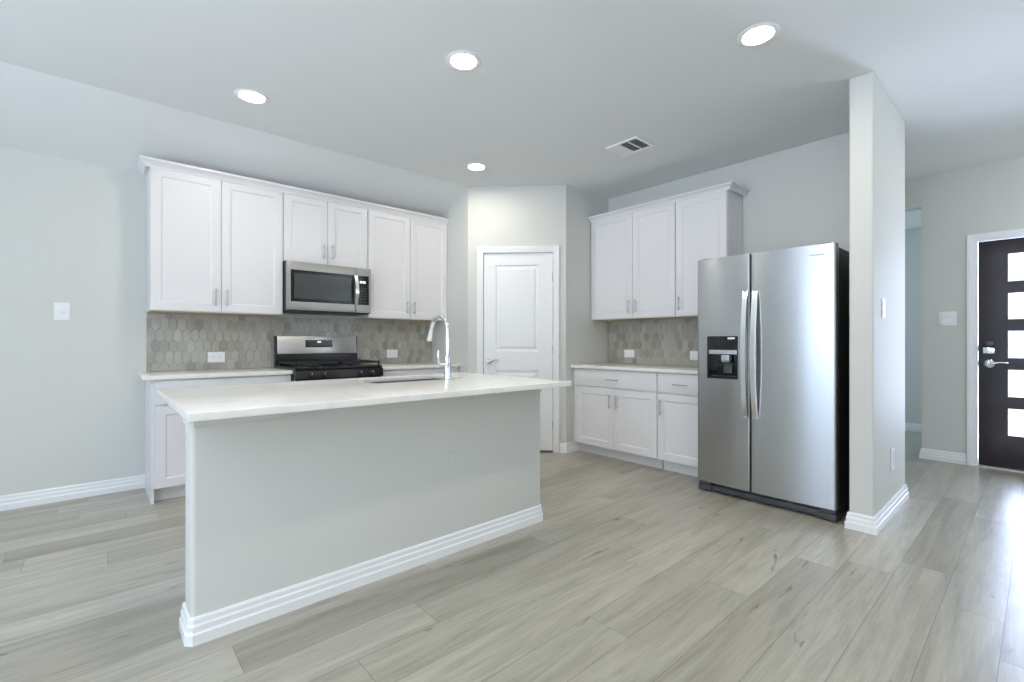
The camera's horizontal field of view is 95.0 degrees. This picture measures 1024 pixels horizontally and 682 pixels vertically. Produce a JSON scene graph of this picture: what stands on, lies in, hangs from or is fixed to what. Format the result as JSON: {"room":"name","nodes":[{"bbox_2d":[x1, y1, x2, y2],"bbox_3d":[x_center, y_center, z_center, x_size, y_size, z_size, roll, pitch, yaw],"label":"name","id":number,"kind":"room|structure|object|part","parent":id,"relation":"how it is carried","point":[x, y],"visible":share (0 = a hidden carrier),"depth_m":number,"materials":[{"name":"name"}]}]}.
{"room":"kitchen","nodes":[
{"label":"kitchen","id":0,"kind":"room"},
{"bbox_2d":[0,147,423,495],"bbox_3d":[-3.114,-0.086,3.531,8.820,2.450,0.120,0,0,-42],"label":"wall","id":1,"kind":"structure","parent":0,"point":[72,392],"depth_m":3.39,"materials":[{"name":"beige paint"}]},
{"bbox_2d":[54,302,69,319],"bbox_3d":[-3.216,-0.215,3.353,0.084,0.126,0.010,0,0,-42],"label":"switch plate","id":2,"kind":"object","parent":1,"relation":"attached to","point":[61,310],"visible":1,"depth_m":3.35,"materials":[{"name":"white plastic"}]},
{"bbox_2d":[0,474,144,510],"bbox_3d":[-4.572,1.089,2.148,4.563,0.100,0.018,0,0,-42],"label":"baseboard","id":3,"kind":"structure","parent":1,"relation":"attached to","point":[51,495],"depth_m":3.37,"materials":[{"name":"white paint"}]},
{"bbox_2d":[146,167,282,316],"bbox_3d":[-2.404,-0.759,3.843,0.912,1.068,0.346,0,0,-42],"label":"upper cabinet","id":4,"kind":"object","parent":1,"relation":"attached to","point":[214,247],"visible":1,"depth_m":3.70,"materials":[{"name":"white paint"}]},
{"bbox_3d":[-2.490,-0.761,3.595,0.445,1.057,0.019,0,0,-42],"label":"door","id":5,"kind":"part","parent":4,"relation":"part of","materials":[{"name":"white paint"}]},
{"bbox_3d":[-2.427,-0.227,3.869,0.908,0.004,0.273,0,0,-42],"label":"panel","id":6,"kind":"part","parent":4,"relation":"part of","materials":[{"name":"white wood"}]},
{"bbox_3d":[-2.334,-0.347,3.698,0.010,0.132,0.035,0,0,-42],"label":"handle","id":7,"kind":"part","parent":4,"relation":"part of","materials":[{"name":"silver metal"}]},
{"bbox_3d":[-2.151,-0.761,3.896,0.454,1.057,0.019,0,0,-42],"label":"door","id":8,"kind":"part","parent":4,"relation":"part of","materials":[{"name":"white paint"}]},
{"bbox_2d":[137,155,448,224],"bbox_3d":[-1.772,-1.309,4.352,2.654,0.060,0.280,0,0,-42],"label":"crown molding","id":9,"kind":"structure","parent":4,"relation":"attached to","point":[144,162],"depth_m":3.97,"materials":[{"name":"white paint"}]},
{"bbox_2d":[146,313,431,371],"bbox_3d":[-1.888,0.008,4.530,2.596,0.462,0.009,0,0,-42],"label":"tile backsplash","id":10,"kind":"structure","parent":1,"relation":"attached to","point":[174,342],"depth_m":4.15,"materials":[{"name":"tile"}]},
{"bbox_2d":[208,352,224,361],"bbox_3d":[-2.504,0.133,3.974,0.126,0.088,0.008,0,0,-42],"label":"outlet","id":11,"kind":"object","parent":10,"relation":"attached to","point":[212,356],"visible":1,"depth_m":3.97,"materials":[{"name":"white plastic"}]},
{"bbox_2d":[387,350,397,357],"bbox_3d":[-1.288,0.132,5.051,0.126,0.088,0.008,0,0,-42],"label":"outlet","id":12,"kind":"object","parent":10,"relation":"attached to","point":[390,353],"visible":1,"depth_m":5.05,"materials":[{"name":"white plastic"}]},
{"bbox_2d":[283,193,366,268],"bbox_3d":[-1.776,-0.992,4.400,0.765,0.602,0.346,0,0,-42],"label":"upper cabinet","id":13,"kind":"object","parent":1,"relation":"attached to","point":[316,231],"visible":0.88,"depth_m":4.27,"materials":[{"name":"white paint"}]},
{"bbox_3d":[-1.835,-0.995,4.176,0.371,0.591,0.019,0,0,-42],"label":"door","id":14,"kind":"part","parent":13,"relation":"part of","materials":[{"name":"white paint"}]},
{"bbox_2d":[283,260,370,315],"bbox_3d":[-1.745,-0.473,4.365,0.760,0.435,0.432,0,0,-42],"label":"microwave","id":15,"kind":"object","parent":13,"relation":"attached to","point":[308,288],"visible":1,"depth_m":4.21,"materials":[{"name":"grey metal"}]},
{"bbox_3d":[-1.693,-0.481,4.206,0.557,0.275,0.024,0,0,-42],"label":"glass","id":16,"kind":"part","parent":15,"relation":"part of","materials":[{"name":"black glass"}]},
{"bbox_3d":[-1.449,-0.478,4.371,0.032,0.280,0.047,0,0,-42],"label":"handle","id":17,"kind":"part","parent":15,"relation":"part of","materials":[{"name":"silver metal"}]},
{"bbox_3d":[-1.413,-0.480,4.452,0.144,0.417,0.028,0,0,-42],"label":"panel frame","id":18,"kind":"part","parent":15,"relation":"part of","materials":[{"name":"silver metal"}]},
{"bbox_3d":[-1.421,-0.481,4.446,0.123,0.273,0.026,0,0,-42],"label":"control panel","id":19,"kind":"part","parent":15,"relation":"part of","materials":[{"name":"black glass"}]},
{"bbox_3d":[-1.647,-0.813,4.306,0.010,0.132,0.035,0,0,-42],"label":"handle","id":20,"kind":"part","parent":13,"relation":"part of","materials":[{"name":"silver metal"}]},
{"bbox_3d":[-1.550,-0.995,4.428,0.381,0.591,0.019,0,0,-42],"label":"door","id":21,"kind":"part","parent":13,"relation":"part of","materials":[{"name":"white paint"}]},
{"bbox_2d":[355,209,446,321],"bbox_3d":[-1.145,-0.759,4.958,0.916,1.068,0.346,0,0,-42],"label":"upper cabinet","id":22,"kind":"object","parent":1,"relation":"attached to","point":[407,257],"visible":0.93,"depth_m":4.82,"materials":[{"name":"white paint"}]},
{"bbox_3d":[-1.230,-0.761,4.711,0.454,1.057,0.019,0,0,-42],"label":"door","id":23,"kind":"part","parent":22,"relation":"part of","materials":[{"name":"white paint"}]},
{"bbox_3d":[-1.168,-0.227,4.984,0.912,0.004,0.273,0,0,-42],"label":"panel","id":24,"kind":"part","parent":22,"relation":"part of","materials":[{"name":"white wood"}]},
{"bbox_3d":[-0.888,-0.761,5.014,0.450,1.057,0.019,0,0,-42],"label":"door","id":25,"kind":"part","parent":22,"relation":"part of","materials":[{"name":"white paint"}]},
{"bbox_2d":[0,61,467,216],"bbox_3d":[-2.854,-1.482,3.297,8.900,0.444,0.815,0,0,-42],"label":"ceiling","id":26,"kind":"structure","parent":0,"point":[41,113],"depth_m":3.45,"materials":[{"name":"paint"}]},
{"bbox_2d":[0,431,1023,681],"bbox_3d":[0.519,1.169,2.129,12.400,0.060,10.300,0,0,-42],"label":"floor","id":27,"kind":"structure","parent":0,"point":[630,571],"depth_m":2.07,"materials":[{"name":"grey wood"}]},
{"bbox_2d":[145,374,290,504],"bbox_3d":[-2.331,0.705,3.754,0.922,0.869,0.577,0,0,-42],"label":"base cabinet","id":28,"kind":"object","parent":27,"relation":"on","point":[164,427],"visible":0.21,"depth_m":3.34,"materials":[{"name":"white paint"}]},
{"bbox_3d":[-2.687,1.088,3.475,0.018,0.102,0.522,0,0,-42],"label":"panel","id":29,"kind":"part","parent":28,"relation":"part of","materials":[{"name":"white paint"}]},
{"bbox_3d":[-2.332,0.744,3.427,0.448,0.578,0.019,0,0,-42],"label":"door","id":30,"kind":"part","parent":28,"relation":"part of","materials":[{"name":"white paint"}]},
{"bbox_2d":[138,368,292,380],"bbox_3d":[-2.350,0.254,3.745,0.968,0.030,0.567,0,0,-42],"label":"countertop","id":31,"kind":"structure","parent":28,"relation":"on","point":[162,375],"depth_m":3.60,"materials":[{"name":"white stone"}]},
{"bbox_3d":[-2.163,0.361,3.576,0.898,0.168,0.019,0,0,-42],"label":"drawer","id":32,"kind":"part","parent":28,"relation":"part of","materials":[{"name":"white paint"}]},
{"bbox_2d":[274,336,382,380],"bbox_3d":[-1.655,0.544,4.265,0.760,1.190,0.685,0,0,-42],"label":"gas range","id":33,"kind":"object","parent":27,"relation":"on","point":[308,357],"visible":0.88,"depth_m":4.29,"materials":[{"name":"stainless steel"},{"name":"black enamel"},{"name":"cast iron"}]},
{"bbox_2d":[276,363,381,369],"bbox_3d":[-1.660,0.225,4.271,0.760,0.016,0.548,0,0,-42],"label":"cooktop","id":34,"kind":"object","parent":33,"relation":"in","point":[335,366],"depth_m":4.10,"materials":[{"name":"black metal"}]},
{"bbox_3d":[-1.478,0.279,4.066,0.760,0.090,0.052,0,0,-42],"label":"control panel","id":35,"kind":"part","parent":33,"relation":"part of","materials":[{"name":"black metal"}]},
{"bbox_2d":[179,389,542,646],"bbox_3d":[-0.798,0.705,2.703,1.901,0.869,0.910,0,0,-42],"label":"kitchen island","id":36,"kind":"object","parent":27,"relation":"on","point":[285,513],"visible":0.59,"depth_m":2.13,"materials":[{"name":"beige paint"}]},
{"bbox_3d":[-0.553,0.296,2.427,1.901,0.050,0.173,0,0,-42],"label":"trim","id":37,"kind":"part","parent":36,"relation":"part of","materials":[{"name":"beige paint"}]},
{"bbox_3d":[-0.554,1.089,2.427,1.898,0.100,0.172,0,0,-42],"label":"baseboard","id":38,"kind":"part","parent":36,"relation":"part of","materials":[{"name":"white paint"}]},
{"bbox_2d":[156,372,570,421],"bbox_3d":[-0.722,0.254,2.598,1.910,0.030,1.102,0,0,-42],"label":"island countertop","id":39,"kind":"structure","parent":36,"relation":"on","point":[217,402],"depth_m":2.19,"materials":[{"name":"white stone"}]},
{"bbox_2d":[372,379,441,383],"bbox_3d":[-0.658,0.382,3.028,0.682,0.223,0.437,0,0,-42],"label":"sink","id":40,"kind":"object","parent":39,"relation":"in","point":[420,379],"visible":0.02,"depth_m":3.24,"materials":[{"name":"metal"}]},
{"bbox_2d":[426,314,451,380],"bbox_3d":[-0.482,0.032,2.950,0.100,0.413,0.259,0,0,-42],"label":"faucet","id":41,"kind":"object","parent":39,"relation":"on","point":[446,363],"visible":0.99,"depth_m":2.88,"materials":[{"name":"silver metal"}]},
{"bbox_3d":[-0.457,-0.042,2.956,0.027,0.265,0.208,0,0,-42],"label":"spout","id":42,"kind":"part","parent":41,"relation":"part of","materials":[{"name":"silver metal"}]},
{"bbox_3d":[-0.432,0.102,2.857,0.051,0.098,0.029,0,0,-42],"label":"lever","id":43,"kind":"part","parent":41,"relation":"part of","materials":[{"name":"silver metal"}]},
{"bbox_2d":[448,451,459,470],"bbox_3d":[-0.314,0.647,2.545,0.070,0.100,0.006,0,0,-42],"label":"outlet cover","id":44,"kind":"object","parent":36,"relation":"attached to","point":[453,457],"visible":1,"depth_m":2.54,"materials":[{"name":"beige paint"}]},
{"bbox_2d":[382,367,457,376],"bbox_3d":[-1.068,0.705,4.872,0.910,0.869,0.577,0,0,-42],"label":"base cabinet","id":45,"kind":"object","parent":27,"relation":"on","point":[400,372],"visible":0.05,"depth_m":4.64,"materials":[{"name":"white paint"}]},
{"bbox_2d":[376,362,460,369],"bbox_3d":[-1.072,0.254,4.876,0.914,0.030,0.567,0,0,-42],"label":"countertop","id":46,"kind":"structure","parent":45,"relation":"on","point":[396,366],"depth_m":4.70,"materials":[{"name":"white stone"}]},
{"bbox_2d":[574,368,663,468],"bbox_3d":[1.165,0.705,4.684,0.646,0.869,0.980,0,0,-42],"label":"base cabinet","id":47,"kind":"object","parent":27,"relation":"on","point":[616,411],"visible":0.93,"depth_m":4.45,"materials":[{"name":"white paint"}]},
{"bbox_3d":[0.819,0.744,4.655,0.019,0.578,0.474,0,0,-42],"label":"door","id":48,"kind":"part","parent":47,"relation":"part of","materials":[{"name":"white paint"}]},
{"bbox_3d":[0.971,0.361,4.484,0.019,0.168,0.932,0,0,-42],"label":"drawer","id":49,"kind":"part","parent":47,"relation":"part of","materials":[{"name":"white paint"}]},
{"bbox_2d":[571,363,697,373],"bbox_3d":[1.321,0.254,4.516,0.638,0.030,1.438,0,0,-42],"label":"countertop","id":50,"kind":"structure","parent":47,"relation":"on","point":[610,366],"depth_m":4.42,"materials":[{"name":"white stone"}]},
{"bbox_3d":[1.130,0.744,4.304,0.019,0.578,0.453,0,0,-42],"label":"door","id":51,"kind":"part","parent":47,"relation":"part of","materials":[{"name":"white paint"}]},
{"bbox_2d":[658,372,697,476],"bbox_3d":[1.642,0.705,4.146,0.646,0.869,0.455,0,0,-42],"label":"base cabinet","id":52,"kind":"object","parent":27,"relation":"on","point":[677,392],"visible":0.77,"depth_m":3.99,"materials":[{"name":"white paint"}]},
{"bbox_3d":[1.433,0.361,3.962,0.019,0.168,0.447,0,0,-42],"label":"drawer","id":53,"kind":"part","parent":52,"relation":"part of","materials":[{"name":"white paint"}]},
{"bbox_2d":[698,242,848,521],"bbox_3d":[1.977,0.257,3.489,0.850,1.765,0.906,0,0,-42],"label":"refrigerator","id":54,"kind":"object","parent":27,"relation":"on","point":[773,325],"visible":0.99,"depth_m":3.17,"materials":[{"name":"grey metal"}]},
{"bbox_3d":[1.564,0.218,3.465,0.076,1.673,0.394,0,0,-42],"label":"freezer door","id":55,"kind":"part","parent":54,"relation":"part of","materials":[{"name":"silver metal"}]},
{"bbox_3d":[1.628,0.092,3.289,0.062,0.887,0.033,0,0,-42],"label":"handle","id":56,"kind":"part","parent":54,"relation":"part of","materials":[{"name":"silver metal"}]},
{"bbox_3d":[1.671,0.092,3.240,0.062,0.887,0.033,0,0,-42],"label":"handle","id":57,"kind":"part","parent":54,"relation":"part of","materials":[{"name":"silver metal"}]},
{"bbox_3d":[1.868,0.218,3.122,0.076,1.673,0.500,0,0,-42],"label":"fresh food door","id":58,"kind":"part","parent":54,"relation":"part of","materials":[{"name":"silver metal"}]},
{"bbox_2d":[0,0,1023,198],"bbox_3d":[0.519,-1.654,2.129,12.400,0.100,10.300,0,0,-42],"label":"ceiling","id":59,"kind":"structure","parent":0,"point":[556,84],"depth_m":2.78,"materials":[{"name":"paint"}]},
{"bbox_2d":[234,88,268,104],"bbox_3d":[-1.703,-1.601,3.074,0.202,0.006,0.202,0,0,-42],"label":"recessed light","id":60,"kind":"object","parent":59,"relation":"in","point":[251,96],"visible":1,"depth_m":3.06,"materials":[{"name":"white paint"}]},
{"bbox_2d":[446,50,480,71],"bbox_3d":[-0.277,-1.601,2.684,0.202,0.006,0.202,0,0,-42],"label":"recessed light","id":61,"kind":"object","parent":59,"relation":"in","point":[460,60],"visible":1,"depth_m":2.67,"materials":[{"name":"white plastic"}]},
{"bbox_2d":[465,163,486,170],"bbox_3d":[-0.326,-1.601,4.311,0.202,0.006,0.202,0,0,-42],"label":"recessed light","id":62,"kind":"object","parent":59,"relation":"in","point":[471,166],"visible":1,"depth_m":4.29,"materials":[{"name":"white plastic"}]},
{"bbox_2d":[606,136,654,156],"bbox_3d":[0.972,-1.599,3.857,0.260,0.008,0.300,0,0,-42],"label":"ceiling vent","id":63,"kind":"object","parent":59,"relation":"in","point":[627,147],"visible":1,"depth_m":3.85,"materials":[{"name":"white metal"}]},
{"bbox_2d":[737,22,779,46],"bbox_3d":[1.288,-1.601,2.457,0.202,0.006,0.202,0,0,-42],"label":"recessed light","id":64,"kind":"object","parent":59,"relation":"in","point":[758,34],"visible":1,"depth_m":2.45,"materials":[{"name":"white plastic"}]},
{"bbox_2d":[432,185,607,452],"bbox_3d":[0.069,-0.233,5.123,2.005,2.743,0.584,0,0,4],"label":"wall","id":65,"kind":"structure","parent":0,"point":[532,215],"depth_m":4.87,"materials":[{"name":"beige paint"}]},
{"bbox_2d":[483,252,552,450],"bbox_3d":[0.064,0.109,4.872,0.737,2.060,0.159,0,0,4],"label":"door","id":66,"kind":"structure","parent":65,"relation":"in","point":[517,286],"depth_m":4.85,"materials":[{"name":"white paint"}]},
{"bbox_3d":[-0.205,0.213,4.843,0.137,0.063,0.060,0,0,4],"label":"lever handle","id":67,"kind":"part","parent":66,"relation":"part of","materials":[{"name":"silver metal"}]},
{"bbox_2d":[477,245,558,452],"bbox_3d":[0.060,0.080,4.828,0.846,2.118,0.019,0,0,4],"label":"trim","id":68,"kind":"structure","parent":65,"relation":"attached to","point":[492,249],"depth_m":4.80,"materials":[{"name":"white paint"}]},
{"bbox_2d":[560,441,578,452],"bbox_3d":[0.083,1.089,4.870,1.267,0.100,0.158,0,0,1],"label":"baseboard","id":69,"kind":"structure","parent":65,"relation":"attached to","point":[573,446],"depth_m":4.81,"materials":[{"name":"white paint"}]},
{"bbox_2d":[608,72,904,516],"bbox_3d":[1.183,-0.233,4.593,0.978,2.743,3.987,0,0,-42],"label":"wall","id":70,"kind":"structure","parent":0,"point":[847,189],"depth_m":3.13,"materials":[{"name":"beige paint"}]},
{"bbox_2d":[591,202,683,320],"bbox_3d":[1.278,-0.759,4.779,0.351,1.068,0.988,0,0,-42],"label":"upper cabinet","id":71,"kind":"object","parent":70,"relation":"attached to","point":[633,255],"visible":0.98,"depth_m":4.63,"materials":[{"name":"white paint"}]},
{"bbox_3d":[1.031,-0.761,4.861,0.019,1.057,0.517,0,0,-42],"label":"door","id":72,"kind":"part","parent":71,"relation":"part of","materials":[{"name":"white paint"}]},
{"bbox_3d":[1.304,-0.227,4.802,0.278,0.004,0.984,0,0,-42],"label":"panel","id":73,"kind":"part","parent":71,"relation":"part of","materials":[{"name":"white wood"}]},
{"bbox_3d":[1.355,-0.761,4.495,0.019,1.057,0.453,0,0,-42],"label":"door","id":74,"kind":"part","parent":71,"relation":"part of","materials":[{"name":"white paint"}]},
{"bbox_2d":[588,181,749,222],"bbox_3d":[1.454,-1.304,4.578,0.357,0.051,1.522,0,0,-42],"label":"crown molding","id":75,"kind":"structure","parent":71,"relation":"attached to","point":[731,185],"depth_m":4.28,"materials":[{"name":"white paint"}]},
{"bbox_2d":[608,318,697,365],"bbox_3d":[1.556,0.008,4.728,0.010,0.462,1.436,0,0,-42],"label":"tile backsplash","id":76,"kind":"structure","parent":70,"relation":"attached to","point":[663,341],"depth_m":4.83,"materials":[{"name":"tile"}]},
{"bbox_2d":[624,350,633,357],"bbox_3d":[1.262,0.131,5.049,0.008,0.084,0.126,0,0,-42],"label":"outlet","id":77,"kind":"object","parent":76,"relation":"attached to","point":[627,353],"visible":1,"depth_m":5.04,"materials":[{"name":"white plastic"}]},
{"bbox_2d":[690,351,697,359],"bbox_3d":[1.761,0.136,4.485,0.008,0.084,0.126,0,0,-42],"label":"outlet","id":78,"kind":"object","parent":76,"relation":"attached to","point":[693,354],"visible":0.66,"depth_m":4.50,"materials":[{"name":"white plastic"}]},
{"bbox_2d":[676,189,742,317],"bbox_3d":[1.764,-0.759,4.231,0.351,1.068,0.472,0,0,-42],"label":"upper cabinet","id":79,"kind":"object","parent":70,"relation":"attached to","point":[708,226],"visible":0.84,"depth_m":4.16,"materials":[{"name":"white paint"}]},
{"bbox_3d":[1.789,-0.227,4.254,0.278,0.004,0.468,0,0,-42],"label":"panel","id":80,"kind":"part","parent":79,"relation":"part of","materials":[{"name":"white wood"}]},
{"bbox_2d":[845,484,908,535],"bbox_3d":[1.006,1.089,4.793,1.015,0.100,4.558,0,0,-42],"label":"baseboard","id":81,"kind":"structure","parent":70,"relation":"attached to","point":[874,525],"depth_m":2.85,"materials":[{"name":"white paint"}]},
{"bbox_2d":[882,298,884,317],"bbox_3d":[2.328,-0.208,2.937,0.076,0.120,0.011,0,0,-42],"label":"switch plate","id":82,"kind":"object","parent":70,"relation":"attached to","point":[883,300],"visible":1,"depth_m":2.92,"materials":[{"name":"white plastic"}]},
{"bbox_2d":[891,447,894,471],"bbox_3d":[2.533,0.784,3.120,0.100,0.150,0.008,0,0,-42],"label":"outlet","id":83,"kind":"object","parent":70,"relation":"attached to","point":[893,448],"visible":1,"depth_m":3.11,"materials":[{"name":"white plastic"}]},
{"bbox_2d":[905,227,921,423],"bbox_3d":[3.986,-0.161,6.069,1.704,2.600,3.000,0,0,-42],"label":"wall","id":84,"kind":"structure","parent":0,"point":[913,236],"depth_m":5.95,"materials":[{"name":"beige paint"}]},
{"bbox_2d":[905,422,921,431],"bbox_3d":[4.451,1.089,6.664,0.018,0.100,2.525,0,0,-42],"label":"baseboard","id":85,"kind":"structure","parent":84,"relation":"attached to","point":[914,427],"depth_m":5.94,"materials":[{"name":"white paint"}]},
{"bbox_2d":[905,210,921,228],"bbox_3d":[3.929,-1.478,6.164,1.744,0.085,2.780,0,0,-42],"label":"ceiling","id":86,"kind":"structure","parent":0,"point":[913,219],"depth_m":5.53,"materials":[{"name":"paint"}]},
{"bbox_2d":[905,156,1023,464],"bbox_3d":[3.727,-0.233,4.971,0.140,2.743,10.300,0,0,-42],"label":"wall","id":87,"kind":"structure","parent":0,"point":[955,205],"depth_m":4.42,"materials":[{"name":"beige paint"}]},
{"bbox_2d":[919,448,965,464],"bbox_3d":[4.133,1.089,4.499,0.158,0.100,0.330,0,0,-42],"label":"baseboard","id":88,"kind":"structure","parent":87,"relation":"attached to","point":[929,454],"depth_m":4.44,"materials":[{"name":"white paint"}]},
{"bbox_2d":[939,311,956,325],"bbox_3d":[4.109,-0.215,4.426,0.011,0.130,0.124,0,0,-42],"label":"switch plate","id":89,"kind":"object","parent":87,"relation":"attached to","point":[945,318],"visible":1,"depth_m":4.43,"materials":[{"name":"white plastic"}]},
{"bbox_2d":[967,228,1023,465],"bbox_3d":[4.546,0.081,3.928,0.018,2.116,1.063,0,0,-42],"label":"trim","id":90,"kind":"structure","parent":87,"relation":"attached to","point":[972,240],"depth_m":4.29,"materials":[{"name":"white paint"}]},
{"bbox_2d":[977,236,1023,472],"bbox_3d":[4.588,0.109,3.965,0.182,2.060,0.940,0,0,-42],"label":"door","id":91,"kind":"structure","parent":87,"relation":"in","point":[996,449],"depth_m":4.21,"materials":[{"name":"dark brown painted wood"},{"name":"glass"},{"name":"metal"}]},
{"bbox_3d":[4.317,0.201,4.187,0.072,0.076,0.161,0,0,-42],"label":"lever handle","id":92,"kind":"part","parent":91,"relation":"part of","materials":[{"name":"silver metal"}]}
]}

